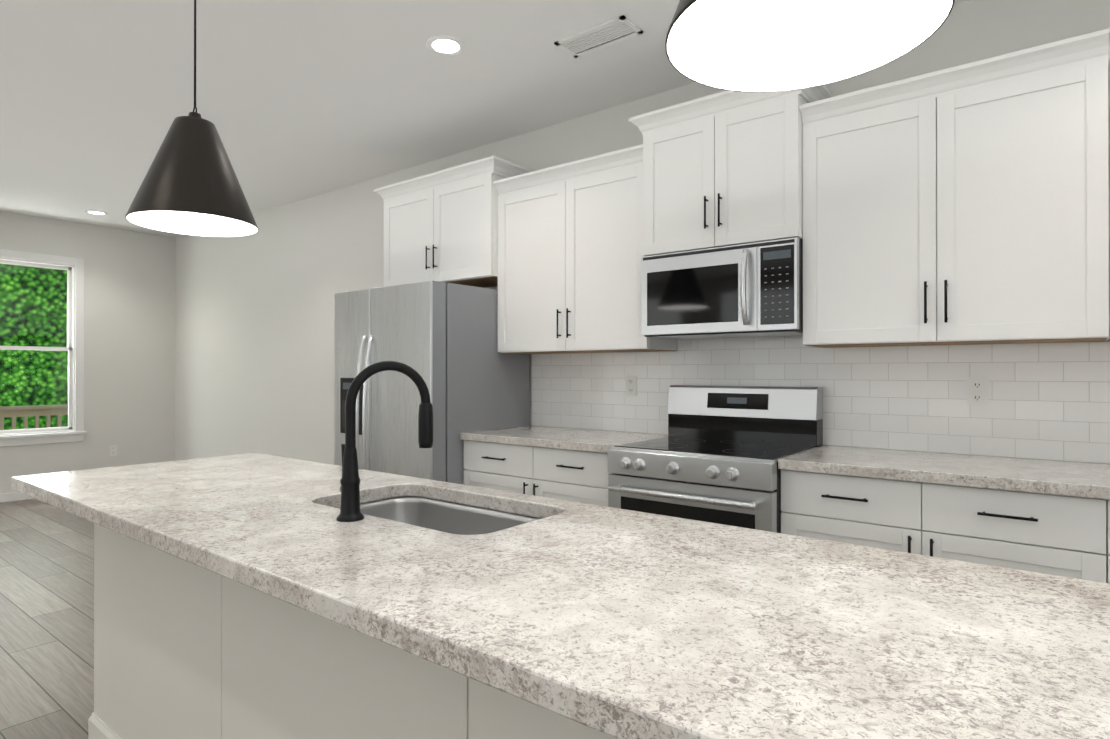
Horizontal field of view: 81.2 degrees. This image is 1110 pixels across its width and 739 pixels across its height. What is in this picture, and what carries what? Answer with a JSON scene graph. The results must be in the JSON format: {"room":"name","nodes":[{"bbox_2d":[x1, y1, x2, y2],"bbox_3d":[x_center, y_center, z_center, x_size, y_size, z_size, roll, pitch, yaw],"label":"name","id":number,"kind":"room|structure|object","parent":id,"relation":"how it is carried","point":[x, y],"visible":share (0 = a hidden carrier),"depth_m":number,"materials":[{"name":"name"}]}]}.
{"room":"kitchen","nodes":[
{"label":"kitchen","id":0,"kind":"room"},
{"bbox_2d":[0,499,93,738],"bbox_3d":[-2.347,1.311,1.046,11.370,0.100,7.900,0,0,38],"label":"floor","id":1,"kind":"structure","parent":0,"point":[46,621],"depth_m":3.25,"materials":[{"name":"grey wood"}]},
{"bbox_2d":[88,525,602,738],"bbox_3d":[-0.341,0.826,1.615,2.674,0.873,0.611,0,0,38],"label":"kitchen island","id":2,"kind":"object","parent":1,"relation":"on","point":[253,595],"depth_m":1.57,"materials":[{"name":"wood"}]},
{"bbox_2d":[11,453,1109,738],"bbox_3d":[-0.427,0.369,1.572,2.790,0.040,0.810,0,0,38],"label":"island countertop","id":3,"kind":"structure","parent":2,"relation":"on","point":[605,622],"depth_m":0.96,"materials":[{"name":"beige stone"}]},
{"bbox_2d":[327,361,432,520],"bbox_3d":[-0.419,0.164,1.571,0.131,0.370,0.229,0,0,38],"label":"faucet","id":4,"kind":"object","parent":3,"relation":"on","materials":[{"name":"black metal"}]},
{"bbox_2d":[371,489,546,536],"bbox_3d":[-0.314,0.488,1.676,0.684,0.222,0.399,0,0,38],"label":"sink","id":5,"kind":"object","parent":3,"relation":"in","point":[455,514],"depth_m":1.91,"materials":[{"name":"silver metal"}]},
{"bbox_2d":[334,281,529,484],"bbox_3d":[-0.792,0.393,4.061,0.902,1.755,0.898,0,0,38],"label":"refrigerator","id":6,"kind":"object","parent":1,"relation":"on","point":[441,338],"visible":0.48,"depth_m":3.72,"materials":[{"name":"metal"}]},
{"bbox_2d":[464,440,533,494],"bbox_3d":[-0.141,0.833,3.734,0.513,0.873,0.641,0,0,38],"label":"base cabinet","id":7,"kind":"object","parent":1,"relation":"on","point":[502,467],"visible":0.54,"depth_m":3.50,"materials":[{"name":"white wood"}]},
{"bbox_2d":[460,425,667,452],"bbox_3d":[0.062,0.375,3.577,1.029,0.040,0.626,0,0,38],"label":"countertop","id":8,"kind":"structure","parent":7,"relation":"on","point":[598,441],"depth_m":3.43,"materials":[{"name":"stone"}]},
{"bbox_2d":[533,447,611,506],"bbox_3d":[0.264,0.832,3.417,0.513,0.873,0.641,0,0,38],"label":"base cabinet","id":9,"kind":"object","parent":1,"relation":"on","point":[573,475],"visible":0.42,"depth_m":3.20,"materials":[{"name":"white wood"}]},
{"bbox_2d":[608,385,822,532],"bbox_3d":[0.727,0.675,2.973,0.758,1.185,0.738,0,0,38],"label":"range","id":10,"kind":"object","parent":1,"relation":"on","point":[716,454],"visible":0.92,"depth_m":2.89,"materials":[{"name":"metal"}]},
{"bbox_2d":[781,470,922,554],"bbox_3d":[1.261,0.830,2.637,0.492,0.873,0.641,0,0,38],"label":"base cabinet","id":11,"kind":"object","parent":1,"relation":"on","point":[875,512],"visible":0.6,"depth_m":2.40,"materials":[{"name":"white wood"}]},
{"bbox_2d":[922,483,1106,582],"bbox_3d":[1.650,0.829,2.333,0.492,0.873,0.641,0,0,38],"label":"base cabinet","id":12,"kind":"object","parent":1,"relation":"on","point":[1059,535],"visible":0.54,"depth_m":2.09,"materials":[{"name":"white wood"}]},
{"bbox_2d":[778,445,1109,499],"bbox_3d":[1.658,0.371,2.329,1.499,0.040,0.626,0,0,38],"label":"countertop","id":13,"kind":"structure","parent":12,"relation":"on","point":[1074,479],"depth_m":2.32,"materials":[{"name":"stone"}]},
{"bbox_2d":[1106,500,1109,583],"bbox_3d":[2.038,0.828,2.030,0.492,0.873,0.641,0,0,38],"label":"base cabinet","id":14,"kind":"object","parent":1,"relation":"on","point":[1108,538],"visible":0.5,"depth_m":1.96,"materials":[{"name":"white wood"}]},
{"bbox_2d":[0,211,175,493],"bbox_3d":[-6.766,-0.128,4.507,0.150,2.800,7.600,0,0,38],"label":"wall","id":15,"kind":"structure","parent":0,"point":[129,335],"depth_m":6.99,"materials":[{"name":"paint"}]},
{"bbox_2d":[0,492,33,502],"bbox_3d":[-6.705,1.230,4.449,0.012,0.085,7.530,0,0,38],"label":"baseboard","id":16,"kind":"structure","parent":15,"relation":"attached to","point":[12,496],"depth_m":6.28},
{"bbox_2d":[0,249,86,446],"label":"window","id":17,"kind":"structure","parent":15,"relation":"in","point":[73,431],"depth_m":6.68,"materials":[{"name":"white plastic"}]},
{"bbox_2d":[109,445,116,455],"bbox_3d":[-4.743,0.871,6.959,0.009,0.116,0.072,0,0,38],"label":"electrical outlet","id":18,"kind":"object","parent":15,"relation":"attached to","point":[112,450],"visible":1,"depth_m":6.96,"materials":[{"name":"white plastic"}]},
{"bbox_2d":[0,0,969,237],"bbox_3d":[-2.347,-1.589,1.056,11.370,0.100,7.900,0,0,38],"label":"ceiling","id":19,"kind":"structure","parent":0,"point":[297,100],"depth_m":3.48,"materials":[{"name":"paint"}]},
{"bbox_2d":[85,210,107,214],"bbox_3d":[-4.441,-1.517,6.274,0.184,0.008,0.184,0,0,38],"label":"recessed light","id":20,"kind":"object","parent":19,"relation":"in","point":[94,212],"visible":0.94,"depth_m":6.26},
{"bbox_2d":[125,0,257,236],"bbox_3d":[-1.227,-1.014,2.208,0.394,1.042,0.394,0,0,38],"label":"pendant light","id":21,"kind":"object","parent":19,"relation":"hanging from","point":[190,184],"visible":1,"depth_m":2.12,"materials":[{"name":"brown metal"}]},
{"bbox_2d":[426,35,464,55],"bbox_3d":[-0.516,-1.528,3.063,0.184,0.008,0.184,0,0,38],"label":"recessed light","id":22,"kind":"object","parent":19,"relation":"in","point":[443,45],"visible":1,"depth_m":3.06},
{"bbox_2d":[554,15,642,57],"bbox_3d":[0.199,-1.528,2.987,0.380,0.008,0.170,0,0,38],"label":"ceiling vent","id":23,"kind":"object","parent":19,"relation":"in","point":[608,33],"visible":1,"depth_m":2.98,"materials":[{"name":"plastic"}]},
{"bbox_2d":[665,0,954,91],"bbox_3d":[0.363,-1.018,0.964,0.394,1.042,0.394,0,0,38],"label":"pendant light","id":24,"kind":"object","parent":19,"relation":"hanging from","point":[759,45],"visible":1,"depth_m":1.10,"materials":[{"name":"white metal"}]},
{"bbox_2d":[175,0,1109,464],"bbox_3d":[0.041,-0.129,4.103,11.370,2.800,0.150,0,0,38],"label":"wall","id":25,"kind":"structure","parent":0,"point":[255,344],"depth_m":5.75,"materials":[{"name":"paint"}]},
{"bbox_2d":[374,156,532,287],"bbox_3d":[-0.679,-0.903,4.305,1.145,0.695,0.417,0,0,38],"label":"upper cabinet","id":26,"kind":"object","parent":25,"relation":"attached to","point":[441,226],"visible":0.83,"depth_m":4.11,"materials":[{"name":"white wood"}]},
{"bbox_2d":[493,144,676,353],"bbox_3d":[0.147,-0.611,3.689,1.028,1.023,0.367,0,0,38],"label":"upper cabinet","id":27,"kind":"object","parent":25,"relation":"attached to","point":[570,244],"visible":0.88,"depth_m":3.54,"materials":[{"name":"white wood"}]},
{"bbox_2d":[629,85,833,255],"bbox_3d":[0.838,-0.908,3.120,0.877,0.693,0.412,0,0,38],"label":"upper cabinet","id":28,"kind":"object","parent":25,"relation":"attached to","point":[723,169],"visible":0.85,"depth_m":2.96,"materials":[{"name":"white wood"}]},
{"bbox_2d":[641,237,802,339],"bbox_3d":[0.825,-0.361,3.102,0.758,0.399,0.453,0,0,38],"label":"microwave","id":29,"kind":"object","parent":28,"relation":"attached to","point":[755,289],"visible":0.96,"depth_m":2.94,"materials":[{"name":"metal"}]},
{"bbox_2d":[532,336,1109,463],"bbox_3d":[1.148,0.096,3.132,3.290,0.516,0.009,0,0,38],"label":"tile backsplash","id":30,"kind":"structure","parent":25,"relation":"attached to","point":[1048,401],"depth_m":2.87,"materials":[{"name":"white tile"}]},
{"bbox_2d":[626,376,636,395],"bbox_3d":[0.433,0.093,3.680,0.072,0.116,0.009,0,0,38],"label":"electrical outlet","id":31,"kind":"object","parent":30,"relation":"attached to","point":[631,385],"visible":1,"depth_m":3.68,"materials":[{"name":"white plastic"}]},
{"bbox_2d":[967,377,987,405],"bbox_3d":[1.735,0.089,2.662,0.072,0.116,0.009,0,0,38],"label":"electrical outlet","id":32,"kind":"object","parent":30,"relation":"attached to","point":[977,390],"visible":1,"depth_m":2.66,"materials":[{"name":"white plastic"}]},
{"bbox_2d":[799,28,1108,347],"bbox_3d":[1.548,-0.615,2.592,1.005,1.023,0.367,0,0,38],"label":"upper cabinet","id":33,"kind":"object","parent":25,"relation":"attached to","point":[969,205],"visible":1,"depth_m":2.43,"materials":[{"name":"white wood"}]},
{"bbox_2d":[1105,31,1109,341],"bbox_3d":[2.165,-0.616,2.110,0.560,1.023,0.367,0,0,38],"label":"upper cabinet","id":34,"kind":"object","parent":25,"relation":"attached to","point":[1107,340],"visible":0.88,"depth_m":2.19,"materials":[{"name":"white wood"}]},
{"label":"outside","id":35,"kind":"structure","parent":0,"visible":0},
{"bbox_2d":[0,264,67,429],"bbox_3d":[-11.081,-1.463,8.904,0.100,8.500,18.000,0,0,38],"label":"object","id":36,"kind":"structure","parent":35,"point":[28,358],"depth_m":11.33,"materials":[{"name":"green plant"}]}
]}

